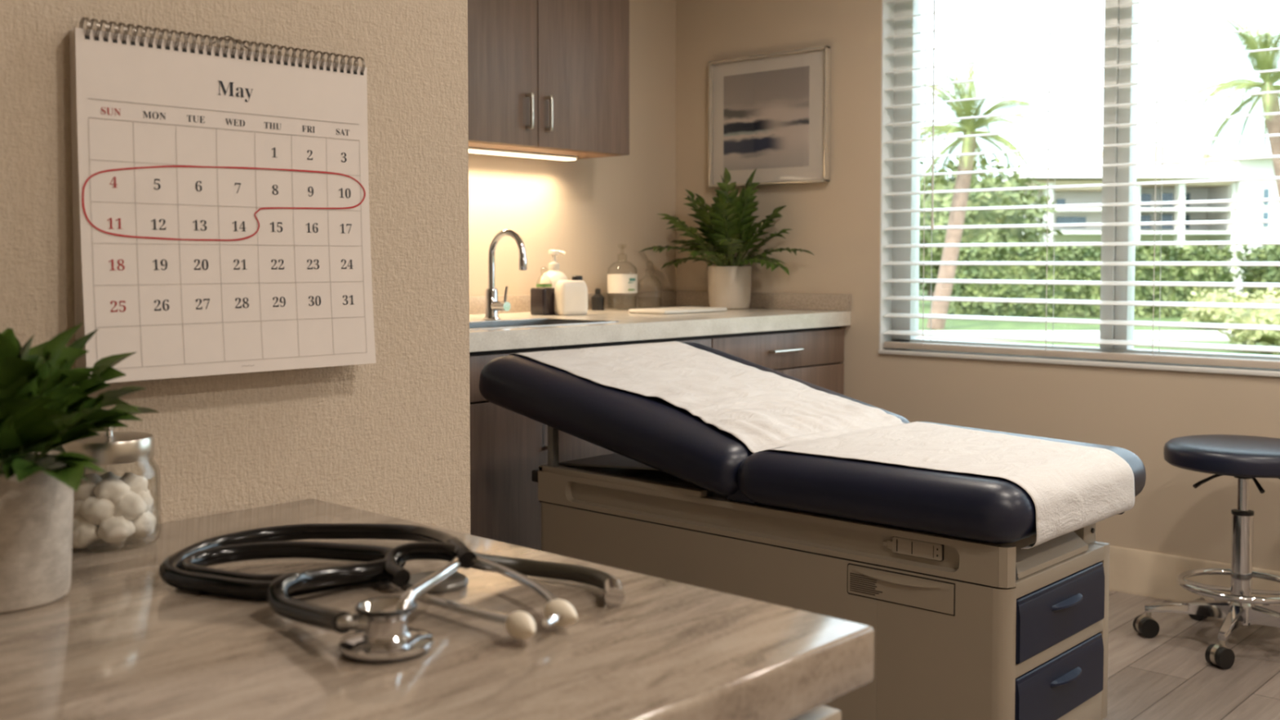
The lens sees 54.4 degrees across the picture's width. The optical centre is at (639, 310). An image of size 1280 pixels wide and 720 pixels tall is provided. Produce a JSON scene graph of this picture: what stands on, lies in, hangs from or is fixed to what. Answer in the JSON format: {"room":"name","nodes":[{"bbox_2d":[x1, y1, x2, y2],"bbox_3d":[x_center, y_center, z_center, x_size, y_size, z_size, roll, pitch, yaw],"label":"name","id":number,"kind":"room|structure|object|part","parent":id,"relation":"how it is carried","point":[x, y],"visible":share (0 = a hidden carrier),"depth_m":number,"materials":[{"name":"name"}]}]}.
{"room":"examination room","nodes":[
{"label":"examination room","id":0,"kind":"room"},
{"bbox_2d":[0,0,470,534],"bbox_3d":[-0.999,-0.151,0.771,0.120,2.600,2.204,2,3,42],"label":"wall partition","id":1,"kind":"structure","parent":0,"point":[390,437],"depth_m":1.40,"materials":[{"name":"beige paint"}]},
{"bbox_2d":[69,17,376,382],"bbox_3d":[-0.421,-0.110,1.294,0.032,0.349,0.326,2,3,42],"label":"wall calendar","id":2,"kind":"object","parent":1,"relation":"attached to","point":[221,210],"visible":1,"depth_m":1.27,"materials":[{"name":"paper"}]},
{"bbox_2d":[468,0,675,296],"bbox_3d":[-1.730,-0.273,3.797,0.100,2.600,5.900,2,3,42],"label":"wall","id":3,"kind":"structure","parent":0,"point":[584,209],"depth_m":5.44,"materials":[{"name":"beige paint"}]},
{"bbox_2d":[467,0,629,159],"bbox_3d":[-0.483,-1.049,4.811,0.335,0.850,1.023,2,3,42],"label":"upper cabinet","id":4,"kind":"object","parent":3,"relation":"attached to","point":[544,76],"visible":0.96,"depth_m":4.77,"materials":[{"name":"brown laminate"}]},
{"bbox_3d":[-0.566,-1.038,4.540,0.020,0.846,0.506,2,3,42],"label":"door","id":5,"kind":"part","parent":4,"relation":"part of","materials":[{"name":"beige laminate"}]},
{"bbox_2d":[468,146,577,160],"bbox_3d":[-0.564,-0.616,4.849,0.066,0.018,0.845,2,3,42],"label":"light","id":6,"kind":"object","parent":4,"relation":"attached to","point":[471,149],"visible":0.54,"depth_m":4.92,"materials":[{"name":"white plastic"}]},
{"bbox_3d":[-0.413,-0.748,4.680,0.038,0.136,0.015,2,3,42],"label":"handle","id":7,"kind":"part","parent":4,"relation":"part of","materials":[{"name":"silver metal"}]},
{"bbox_3d":[-0.505,-0.626,4.848,0.272,0.002,0.993,2,3,42],"label":"underside panel","id":8,"kind":"part","parent":4,"relation":"part of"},
{"bbox_3d":[-0.345,-0.751,4.754,0.038,0.136,0.015,2,3,42],"label":"handle","id":9,"kind":"part","parent":4,"relation":"part of","materials":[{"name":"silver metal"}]},
{"bbox_3d":[-0.221,-1.053,4.919,0.020,0.846,0.508,2,3,42],"label":"door","id":10,"kind":"part","parent":4,"relation":"part of","materials":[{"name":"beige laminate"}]},
{"bbox_2d":[469,290,675,314],"bbox_3d":[-0.651,-0.020,4.902,0.020,0.070,2.410,2,3,42],"label":"backsplash","id":11,"kind":"structure","parent":3,"relation":"attached to","point":[518,303],"depth_m":5.47,"materials":[{"name":"beige stone"}]},
{"bbox_2d":[675,0,1279,572],"bbox_3d":[2.371,-0.278,3.928,5.791,2.600,0.186,2,3,42],"label":"wall","id":12,"kind":"structure","parent":0,"point":[837,220],"depth_m":5.07,"materials":[{"name":"beige paint"}]},
{"bbox_2d":[675,290,850,311],"bbox_3d":[0.514,-0.043,5.486,0.958,0.070,0.020,2,3,42],"label":"backsplash","id":13,"kind":"structure","parent":12,"relation":"attached to","point":[803,301],"depth_m":5.37,"materials":[{"name":"beige stone"}]},
{"bbox_2d":[708,45,830,187],"bbox_3d":[0.551,-0.828,5.412,0.631,0.564,0.034,2,3,42],"label":"framed picture","id":14,"kind":"object","parent":12,"relation":"attached to","point":[769,113],"visible":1,"depth_m":5.40,"materials":[{"name":"beige paper"}]},
{"bbox_2d":[723,65,809,170],"bbox_3d":[0.544,-0.828,5.421,0.460,0.420,0.002,2,3,42],"label":"print","id":15,"kind":"object","parent":14,"relation":"attached to","point":[766,108],"depth_m":5.41},
{"bbox_2d":[878,0,1279,377],"bbox_3d":[2.355,-0.552,3.903,3.596,1.551,0.168,2,3,42],"label":"window","id":16,"kind":"structure","parent":12,"relation":"in","point":[1126,14],"depth_m":4.77,"materials":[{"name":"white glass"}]},
{"bbox_3d":[2.332,0.216,3.908,3.591,0.016,0.098,2,3,42],"label":"sill","id":17,"kind":"part","parent":16,"relation":"part of","materials":[{"name":"white paint"}]},
{"bbox_2d":[883,0,1279,368],"bbox_3d":[2.330,-0.561,3.875,3.579,1.526,0.076,2,3,42],"label":"blind","id":18,"kind":"object","parent":16,"relation":"attached to","point":[1162,358],"visible":1,"depth_m":4.51,"materials":[{"name":"white plastic"}]},
{"bbox_3d":[1.147,-0.594,4.955,0.002,1.470,0.063,2,3,42],"label":"ladder cord","id":19,"kind":"part","parent":18,"relation":"part of","materials":[{"name":"white fabric"}]},
{"bbox_3d":[1.153,-0.827,4.893,0.014,1.020,0.013,2,3,42],"label":"pull cord","id":20,"kind":"part","parent":18,"relation":"part of","materials":[{"name":"white plastic"}]},
{"bbox_3d":[1.524,-0.581,4.612,0.002,1.470,0.063,2,3,42],"label":"ladder cord","id":21,"kind":"part","parent":18,"relation":"part of","materials":[{"name":"white fabric"}]},
{"bbox_3d":[2.332,0.188,3.908,3.571,0.026,0.056,2,3,42],"label":"rail","id":22,"kind":"part","parent":18,"relation":"part of","materials":[{"name":"white plastic"}]},
{"bbox_3d":[1.813,-0.570,4.350,0.002,1.470,0.063,2,3,42],"label":"ladder cord","id":23,"kind":"part","parent":18,"relation":"part of","materials":[{"name":"white fabric"}]},
{"bbox_2d":[1109,545,1279,601],"bbox_3d":[2.647,0.958,3.590,4.860,0.157,0.016,2,3,42],"label":"baseboard","id":24,"kind":"structure","parent":12,"relation":"attached to","point":[1132,571],"depth_m":4.34,"materials":[{"name":"beige wood"}]},
{"bbox_2d":[1102,590,1279,719],"bbox_3d":[0.448,1.136,1.870,5.991,0.060,5.900,2,3,42],"label":"floor","id":25,"kind":"structure","parent":0,"point":[1168,675],"depth_m":3.58,"materials":[{"name":"brown wood"}]},
{"bbox_2d":[469,346,555,551],"bbox_3d":[-0.853,0.568,3.999,0.964,0.905,0.768,2,3,42],"label":"base cabinet","id":26,"kind":"object","parent":25,"relation":"on","point":[506,446],"visible":0.07,"depth_m":3.81,"materials":[{"name":"brown laminate"}]},
{"bbox_3d":[-0.528,0.609,3.705,0.020,0.656,0.764,2,3,42],"label":"door","id":27,"kind":"part","parent":26,"relation":"part of","materials":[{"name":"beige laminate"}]},
{"bbox_3d":[-0.528,0.206,3.689,0.020,0.138,0.764,2,3,42],"label":"drawer","id":28,"kind":"part","parent":26,"relation":"part of","materials":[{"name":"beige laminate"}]},
{"bbox_2d":[553,335,711,462],"bbox_3d":[-0.331,0.544,4.572,0.964,0.905,0.778,2,3,42],"label":"base cabinet","id":29,"kind":"object","parent":25,"relation":"on","point":[571,447],"visible":0.06,"depth_m":4.08,"materials":[{"name":"brown laminate"}]},
{"bbox_3d":[-0.137,0.592,4.135,0.020,0.656,0.386,2,3,42],"label":"door","id":30,"kind":"part","parent":29,"relation":"part of","materials":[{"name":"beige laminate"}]},
{"bbox_3d":[-0.006,0.183,4.262,0.020,0.138,0.774,2,3,42],"label":"drawer","id":31,"kind":"part","parent":29,"relation":"part of","materials":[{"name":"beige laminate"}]},
{"bbox_2d":[707,325,844,395],"bbox_3d":[0.227,0.520,5.183,0.966,0.905,0.873,2,3,42],"label":"base cabinet","id":32,"kind":"object","parent":25,"relation":"on","point":[814,356],"visible":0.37,"depth_m":4.95,"materials":[{"name":"brown laminate"}]},
{"bbox_2d":[469,305,850,351],"bbox_3d":[-0.297,0.057,4.598,0.958,0.058,2.432,2,3,42],"label":"countertop","id":33,"kind":"structure","parent":32,"relation":"on","point":[629,326],"depth_m":4.42,"materials":[{"name":"stone"}]},
{"bbox_2d":[482,229,527,319],"bbox_3d":[-0.473,-0.124,4.377,0.211,0.320,0.064,2,3,42],"label":"faucet","id":34,"kind":"object","parent":33,"relation":"on","point":[493,305],"visible":1,"depth_m":4.40,"materials":[{"name":"silver metal"}]},
{"bbox_3d":[-0.495,-0.015,4.402,0.077,0.034,0.034,2,3,42],"label":"handle","id":35,"kind":"part","parent":34,"relation":"part of","materials":[{"name":"silver metal"}]},
{"bbox_3d":[-0.472,-0.055,4.381,0.019,0.059,0.012,1,2,20],"label":"lever","id":36,"kind":"part","parent":34,"relation":"part of","materials":[{"name":"silver metal"}]},
{"bbox_3d":[-0.466,-0.180,4.369,0.188,0.208,0.022,2,3,42],"label":"spout","id":37,"kind":"part","parent":34,"relation":"part of","materials":[{"name":"silver metal"}]},
{"bbox_2d":[530,267,555,315],"bbox_3d":[-0.372,-0.075,4.835,0.080,0.186,0.080,2,3,42],"label":"bottle","id":38,"kind":"object","parent":33,"relation":"on","point":[542,296],"visible":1,"depth_m":4.80,"materials":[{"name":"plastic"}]},
{"bbox_2d":[469,318,618,329],"bbox_3d":[-0.515,0.132,4.060,0.353,0.170,0.928,2,3,42],"label":"sink","id":39,"kind":"object","parent":33,"relation":"in","point":[532,322],"visible":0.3,"depth_m":4.34,"materials":[{"name":"metal"}]},
{"bbox_2d":[539,249,567,287],"bbox_3d":[-0.345,-0.116,5.009,0.116,0.254,0.114,2,3,42],"label":"soap dispenser","id":40,"kind":"object","parent":33,"relation":"on","point":[554,274],"visible":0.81,"depth_m":4.98,"materials":[{"name":"white plastic"}]},
{"bbox_2d":[554,275,587,315],"bbox_3d":[-0.267,-0.058,4.820,0.116,0.152,0.084,-1,3,-28],"label":"bottle","id":41,"kind":"object","parent":33,"relation":"on","point":[571,296],"visible":1,"depth_m":4.79,"materials":[{"name":"plastic"}]},
{"bbox_2d":[591,288,604,310],"bbox_3d":[-0.179,-0.047,5.303,0.056,0.092,0.056,2,3,42],"label":"bottle","id":42,"kind":"object","parent":33,"relation":"on","point":[597,299],"visible":1,"depth_m":5.28,"materials":[{"name":"plastic"}]},
{"bbox_2d":[607,244,637,310],"bbox_3d":[-0.075,-0.143,5.324,0.128,0.282,0.128,2,3,42],"label":"sanitizer bottle","id":43,"kind":"object","parent":33,"relation":"on","point":[616,282],"visible":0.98,"depth_m":5.27,"materials":[{"name":"clear glass"}]},
{"bbox_2d":[628,306,727,314],"bbox_3d":[0.157,0.000,5.080,0.200,0.016,0.400,2,3,42],"label":"tray","id":44,"kind":"object","parent":33,"relation":"on","point":[673,309],"visible":1,"depth_m":4.99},
{"bbox_2d":[639,167,814,309],"bbox_3d":[0.307,-0.306,5.305,0.765,0.609,0.515,2,3,42],"label":"potted plant","id":45,"kind":"object","parent":33,"relation":"on","point":[727,227],"visible":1,"depth_m":5.35,"materials":[{"name":"green plant"}]},
{"bbox_3d":[0.391,-0.099,5.438,0.192,0.186,0.192,2,3,42],"label":"pot","id":46,"kind":"part","parent":45,"relation":"part of","materials":[{"name":"beige ceramic"}]},
{"bbox_3d":[0.550,0.159,4.874,0.020,0.138,0.869,2,3,42],"label":"drawer","id":47,"kind":"part","parent":32,"relation":"part of","materials":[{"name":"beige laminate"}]},
{"bbox_3d":[0.570,0.157,4.856,0.036,0.012,0.191,2,3,42],"label":"handle","id":48,"kind":"part","parent":32,"relation":"part of","materials":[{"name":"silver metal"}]},
{"bbox_3d":[0.697,0.555,5.051,0.020,0.656,0.433,2,3,42],"label":"door","id":49,"kind":"part","parent":32,"relation":"part of","materials":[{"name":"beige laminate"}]},
{"bbox_2d":[479,342,1146,719],"bbox_3d":[0.454,0.592,3.339,1.643,0.909,0.983,2,3,42],"label":"exam table","id":50,"kind":"object","parent":25,"relation":"on","point":[968,622],"visible":0.71,"depth_m":2.75,"materials":[{"name":"beige metal"}]},
{"bbox_3d":[-0.278,0.454,3.413,0.035,0.032,0.024,2,3,42],"label":"knob","id":51,"kind":"part","parent":50,"relation":"part of","materials":[{"name":"black plastic"}]},
{"bbox_3d":[-0.236,0.401,3.379,0.022,0.208,0.022,2,3,42],"label":"head rod","id":52,"kind":"part","parent":50,"relation":"part of","materials":[{"name":"grey paint"}]},
{"bbox_3d":[0.065,0.404,3.426,0.390,0.033,0.420,2,3,42],"label":"support plate","id":53,"kind":"part","parent":50,"relation":"part of","materials":[{"name":"grey paint"}]},
{"bbox_3d":[-0.028,0.440,3.214,0.540,0.022,0.020,2,3,42],"label":"support rail","id":54,"kind":"part","parent":50,"relation":"part of","materials":[{"name":"beige metal"}]},
{"bbox_2d":[479,342,910,496],"bbox_3d":[0.196,0.276,3.561,0.945,0.296,0.983,2,3,42],"label":"cushion","id":55,"kind":"object","parent":50,"relation":"on","point":[642,432],"depth_m":3.20,"materials":[{"name":"black leather"}]},
{"bbox_3d":[0.399,0.480,3.119,1.364,0.096,0.510,2,3,42],"label":"frame","id":56,"kind":"part","parent":50,"relation":"part of","materials":[{"name":"beige metal"}]},
{"bbox_2d":[507,341,1134,549],"bbox_3d":[0.433,0.289,3.284,1.631,0.312,0.759,2,3,42],"label":"paper sheet","id":57,"kind":"object","parent":50,"relation":"on","point":[1071,487],"visible":0.98,"depth_m":3.10,"materials":[{"name":"white paper"}]},
{"bbox_3d":[0.550,0.590,2.641,0.254,0.062,0.006,2,3,42],"label":"panel","id":58,"kind":"part","parent":50,"relation":"part of","materials":[{"name":"beige plastic"}]},
{"bbox_2d":[882,536,944,561],"bbox_3d":[0.577,0.502,2.635,0.144,0.037,0.011,2,3,42],"label":"switch plate","id":59,"kind":"object","parent":50,"relation":"attached to","point":[895,548],"depth_m":2.63,"materials":[{"name":"beige plastic"}]},
{"bbox_2d":[737,421,1146,543],"bbox_3d":[0.753,0.388,2.976,0.724,0.128,0.861,2,3,42],"label":"seat cushion","id":60,"kind":"object","parent":50,"relation":"on","point":[896,500],"depth_m":2.65,"materials":[{"name":"blue plastic"}]},
{"bbox_2d":[1001,531,1088,580],"bbox_3d":[0.830,0.507,2.672,0.116,0.060,0.367,2,3,42],"label":"tray","id":61,"kind":"object","parent":50,"relation":"on","point":[1042,561],"depth_m":2.64,"materials":[{"name":"beige plastic"}]},
{"bbox_3d":[0.891,0.804,2.679,0.042,0.133,0.431,2,3,42],"label":"drawer","id":62,"kind":"part","parent":50,"relation":"part of","materials":[{"name":"plastic"}]},
{"bbox_3d":[0.891,0.640,2.672,0.042,0.130,0.431,2,3,42],"label":"drawer","id":63,"kind":"part","parent":50,"relation":"part of","materials":[{"name":"blue plastic"}]},
{"bbox_3d":[0.919,0.788,2.664,0.021,0.016,0.150,2,3,42],"label":"handle","id":64,"kind":"part","parent":50,"relation":"part of","materials":[{"name":"plastic"}]},
{"bbox_3d":[0.919,0.626,2.657,0.021,0.016,0.150,2,3,42],"label":"handle","id":65,"kind":"part","parent":50,"relation":"part of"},
{"bbox_3d":[0.993,0.495,2.869,0.090,0.074,0.070,2,3,42],"label":"corner post","id":66,"kind":"part","parent":50,"relation":"part of","materials":[{"name":"beige metal"}]},
{"bbox_2d":[791,705,841,719],"bbox_3d":[-0.772,0.727,0.439,0.704,0.873,1.962,2,3,42],"label":"base cabinet","id":67,"kind":"object","parent":25,"relation":"on","point":[821,713],"visible":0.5,"depth_m":0.90,"materials":[{"name":"beige wood"}]},
{"bbox_2d":[0,498,874,719],"bbox_3d":[-0.761,0.269,0.419,0.725,0.042,1.975,2,3,42],"label":"countertop","id":68,"kind":"structure","parent":67,"relation":"on","point":[123,642],"depth_m":0.85,"materials":[{"name":"light wood-grain laminate"}]},
{"bbox_2d":[0,322,158,613],"bbox_3d":[-0.501,0.117,0.972,0.243,0.217,0.258,-1,3,-24],"label":"potted plant","id":69,"kind":"object","parent":68,"relation":"on","point":[46,406],"visible":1,"depth_m":0.95,"materials":[{"name":"green plant"}]},
{"bbox_3d":[-0.501,0.173,0.973,0.109,0.106,0.109,2,3,42],"label":"pot","id":70,"kind":"part","parent":69,"relation":"part of","materials":[{"name":"white ceramic"}]},
{"bbox_2d":[62,426,161,542],"bbox_3d":[-0.496,0.159,1.164,0.089,0.118,0.089,2,3,42],"label":"glass jar","id":71,"kind":"object","parent":68,"relation":"on","point":[109,447],"visible":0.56,"depth_m":1.14,"materials":[{"name":"clear glass"}]},
{"bbox_2d":[72,500,83,518],"bbox_3d":[-0.516,0.184,1.152,0.028,0.026,0.030,2,3,42],"label":"ball","id":72,"kind":"object","parent":71,"relation":"in","point":[77,504],"visible":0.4,"depth_m":1.14,"materials":[{"name":"white fabric"}]},
{"bbox_2d":[71,515,100,549],"bbox_3d":[-0.509,0.203,1.141,0.033,0.031,0.032,2,3,42],"label":"ball","id":73,"kind":"object","parent":71,"relation":"in","point":[84,533],"visible":0.68,"depth_m":1.13,"materials":[{"name":"white fabric"}]},
{"bbox_2d":[73,473,102,501],"bbox_3d":[-0.513,0.165,1.154,0.030,0.029,0.034,2,3,42],"label":"ball","id":74,"kind":"object","parent":71,"relation":"in","point":[86,489],"visible":0.62,"depth_m":1.14,"materials":[{"name":"white fabric"}]},
{"bbox_2d":[79,496,115,524],"bbox_3d":[-0.495,0.181,1.141,0.029,0.029,0.031,2,3,42],"label":"ball","id":75,"kind":"object","parent":71,"relation":"in","point":[94,510],"visible":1,"depth_m":1.13,"materials":[{"name":"white fabric"}]},
{"bbox_3d":[-0.496,0.128,1.163,0.079,0.022,0.079,2,3,42],"label":"lid","id":76,"kind":"part","parent":71,"relation":"part of","materials":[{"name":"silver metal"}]},
{"bbox_3d":[-0.496,0.109,1.162,0.015,0.018,0.015,2,3,42],"label":"lid knob","id":77,"kind":"part","parent":71,"relation":"part of","materials":[{"name":"silver metal"}]},
{"bbox_2d":[98,471,120,479],"bbox_3d":[-0.504,0.166,1.181,0.026,0.025,0.028,0,2,-3],"label":"ball","id":78,"kind":"object","parent":71,"relation":"in","point":[109,474],"visible":0.3,"depth_m":1.18,"materials":[{"name":"white fabric"}]},
{"bbox_2d":[93,477,129,503],"bbox_3d":[-0.486,0.168,1.148,0.030,0.027,0.030,2,3,42],"label":"ball","id":79,"kind":"object","parent":71,"relation":"in","point":[113,490],"visible":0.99,"depth_m":1.14,"materials":[{"name":"white fabric"}]},
{"bbox_2d":[97,515,135,543],"bbox_3d":[-0.480,0.200,1.141,0.031,0.026,0.030,2,3,42],"label":"ball","id":80,"kind":"object","parent":71,"relation":"in","point":[114,530],"visible":1,"depth_m":1.13,"materials":[{"name":"white fabric"}]},
{"bbox_2d":[113,491,146,520],"bbox_3d":[-0.474,0.182,1.153,0.030,0.028,0.031,2,3,42],"label":"ball","id":81,"kind":"object","parent":71,"relation":"in","point":[131,506],"visible":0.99,"depth_m":1.14,"materials":[{"name":"white fabric"}]},
{"bbox_2d":[119,472,147,493],"bbox_3d":[-0.478,0.166,1.174,0.028,0.027,0.030,2,3,42],"label":"ball","id":82,"kind":"object","parent":71,"relation":"in","point":[137,483],"visible":0.68,"depth_m":1.17,"materials":[{"name":"white fabric"}]},
{"bbox_2d":[131,512,156,537],"bbox_3d":[-0.467,0.200,1.167,0.028,0.024,0.028,2,3,42],"label":"ball","id":83,"kind":"object","parent":71,"relation":"in","point":[144,524],"visible":0.79,"depth_m":1.16,"materials":[{"name":"white fabric"}]},
{"bbox_2d":[137,489,153,512],"bbox_3d":[-0.475,0.182,1.177,0.029,0.026,0.030,2,3,42],"label":"ball","id":84,"kind":"object","parent":71,"relation":"in","point":[146,497],"visible":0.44,"depth_m":1.17,"materials":[{"name":"white fabric"}]},
{"bbox_3d":[-0.496,0.177,1.165,0.089,0.082,0.089,2,3,42],"label":"glass","id":85,"kind":"part","parent":71,"relation":"part of","materials":[{"name":"clear glass"}]},
{"bbox_2d":[158,523,624,663],"bbox_3d":[-0.212,0.206,1.000,0.412,0.039,0.249,2,3,40],"label":"stethoscope","id":86,"kind":"object","parent":68,"relation":"on","point":[383,635],"visible":1,"depth_m":0.99,"materials":[{"name":"black rubber"}]},
{"bbox_3d":[-0.152,0.199,0.917,0.012,0.019,0.158,0,2,5],"label":"metal stem","id":87,"kind":"part","parent":86,"relation":"part of","materials":[{"name":"silver metal"}]},
{"bbox_2d":[1133,434,1279,669],"bbox_3d":[1.841,0.716,3.803,0.585,0.624,0.579,2,3,42],"label":"stool","id":88,"kind":"object","parent":25,"relation":"on","point":[1245,458],"visible":1,"depth_m":3.79,"materials":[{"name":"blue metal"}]},
{"bbox_3d":[1.699,0.922,3.878,0.239,0.050,0.042,1,2,18],"label":"leg","id":89,"kind":"part","parent":88,"relation":"part of","materials":[{"name":"silver metal"}]},
{"bbox_3d":[1.742,0.514,3.791,0.134,0.052,0.014,-1,2,-14],"label":"lever","id":90,"kind":"part","parent":88,"relation":"part of","materials":[{"name":"black plastic"}]},
{"bbox_3d":[1.847,0.918,3.984,0.042,0.050,0.239,0,2,0],"label":"leg","id":91,"kind":"part","parent":88,"relation":"part of","materials":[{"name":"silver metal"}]},
{"bbox_3d":[1.846,0.441,3.810,0.452,0.076,0.452,2,3,42],"label":"seat","id":92,"kind":"part","parent":88,"relation":"part of","materials":[{"name":"leather"}]},
{"bbox_3d":[1.754,0.929,3.705,0.042,0.050,0.239,2,3,36],"label":"leg","id":93,"kind":"part","parent":88,"relation":"part of","materials":[{"name":"silver metal"}]},
{"bbox_3d":[1.846,0.495,3.812,0.129,0.034,0.130,2,3,42],"label":"seat plate","id":94,"kind":"part","parent":88,"relation":"part of","materials":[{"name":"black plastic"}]},
{"bbox_3d":[1.847,0.517,3.732,0.014,0.052,0.085,0,2,2],"label":"lever","id":95,"kind":"part","parent":88,"relation":"part of","materials":[{"name":"black plastic"}]},
{"bbox_3d":[1.936,0.929,3.704,0.042,0.050,0.239,-2,3,-36],"label":"leg","id":96,"kind":"part","parent":88,"relation":"part of","materials":[{"name":"silver metal"}]},
{"bbox_3d":[1.993,0.922,3.876,0.239,0.050,0.042,-1,2,-18],"label":"leg","id":97,"kind":"part","parent":88,"relation":"part of","materials":[{"name":"silver metal"}]},
{"label":"outside","id":98,"kind":"structure","parent":0,"visible":0},
{"bbox_2d":[918,283,1279,355],"bbox_3d":[25.810,-2.095,87.786,220.000,0.200,155.380,2,3,42],"label":"ground","id":99,"kind":"structure","parent":98,"point":[950,324],"depth_m":24.55,"materials":[{"name":"green plant"}]},
{"bbox_2d":[919,158,979,296],"bbox_3d":[10.889,-2.791,45.974,5.556,5.618,5.664,2,3,42],"label":"tree","id":100,"kind":"object","parent":99,"relation":"on","point":[927,287],"visible":0.05,"depth_m":45.73,"materials":[{"name":"green plant"}]},
{"bbox_2d":[920,48,1040,329],"bbox_3d":[6.246,-2.308,23.947,2.811,5.415,2.629,1,3,27],"label":"palm tree","id":101,"kind":"object","parent":99,"relation":"on","point":[967,126],"visible":0.78,"depth_m":23.84,"materials":[{"name":"green plant"}]},
{"bbox_2d":[919,147,1063,304],"bbox_3d":[9.656,-2.406,35.972,4.618,4.689,4.488,0,2,-8],"label":"bush","id":102,"kind":"object","parent":99,"relation":"on","point":[1011,197],"visible":0.44,"depth_m":34.72,"materials":[{"name":"green plant"}]},
{"bbox_2d":[918,330,1234,341],"bbox_3d":[22.000,0.441,21.785,36.000,0.030,2.500,0,2,0],"label":"garden path","id":103,"kind":"structure","parent":99,"relation":"on","point":[1165,335],"depth_m":21.64,"materials":[{"name":"white concrete"}]},
{"bbox_2d":[935,239,1238,317],"bbox_3d":[10.628,-0.688,29.777,6.842,2.012,2.088,0,2,0],"label":"hedge","id":104,"kind":"object","parent":99,"relation":"on","point":[1143,253],"visible":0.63,"depth_m":29.03,"materials":[{"name":"green plant"}]},
{"bbox_2d":[1001,151,1279,293],"bbox_3d":[23.925,-3.882,54.288,17.813,6.060,11.200,0,2,0],"label":"apartment building","id":105,"kind":"structure","parent":99,"relation":"on","point":[1253,167],"depth_m":50.06,"materials":[{"name":"white paint"}]},
{"bbox_2d":[1180,286,1242,329],"bbox_3d":[11.129,0.010,24.031,1.173,1.061,1.260,2,3,42],"label":"bush","id":106,"kind":"object","parent":99,"relation":"on","point":[1207,315],"visible":0.5,"depth_m":23.84,"materials":[{"name":"green plant"}]},
{"bbox_2d":[1173,12,1279,203],"bbox_3d":[10.987,-2.462,21.906,2.756,5.843,2.974,0,2,-4],"label":"palm tree","id":107,"kind":"object","parent":99,"relation":"on","point":[1264,60],"visible":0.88,"depth_m":21.86,"materials":[{"name":"green plant"}]},
{"bbox_2d":[1214,287,1279,355],"bbox_3d":[9.126,0.162,18.005,1.483,1.094,1.520,1,2,16],"label":"bush","id":108,"kind":"object","parent":99,"relation":"on","point":[1238,316],"visible":0.74,"depth_m":17.81,"materials":[{"name":"green plant"}]},
{"bbox_2d":[1231,244,1279,299],"bbox_3d":[17.279,-0.692,29.471,6.097,2.038,2.280,0,2,0],"label":"hedge","id":109,"kind":"object","parent":99,"relation":"on","point":[1268,252],"visible":0.62,"depth_m":29.38,"materials":[{"name":"green plant"}]}
]}

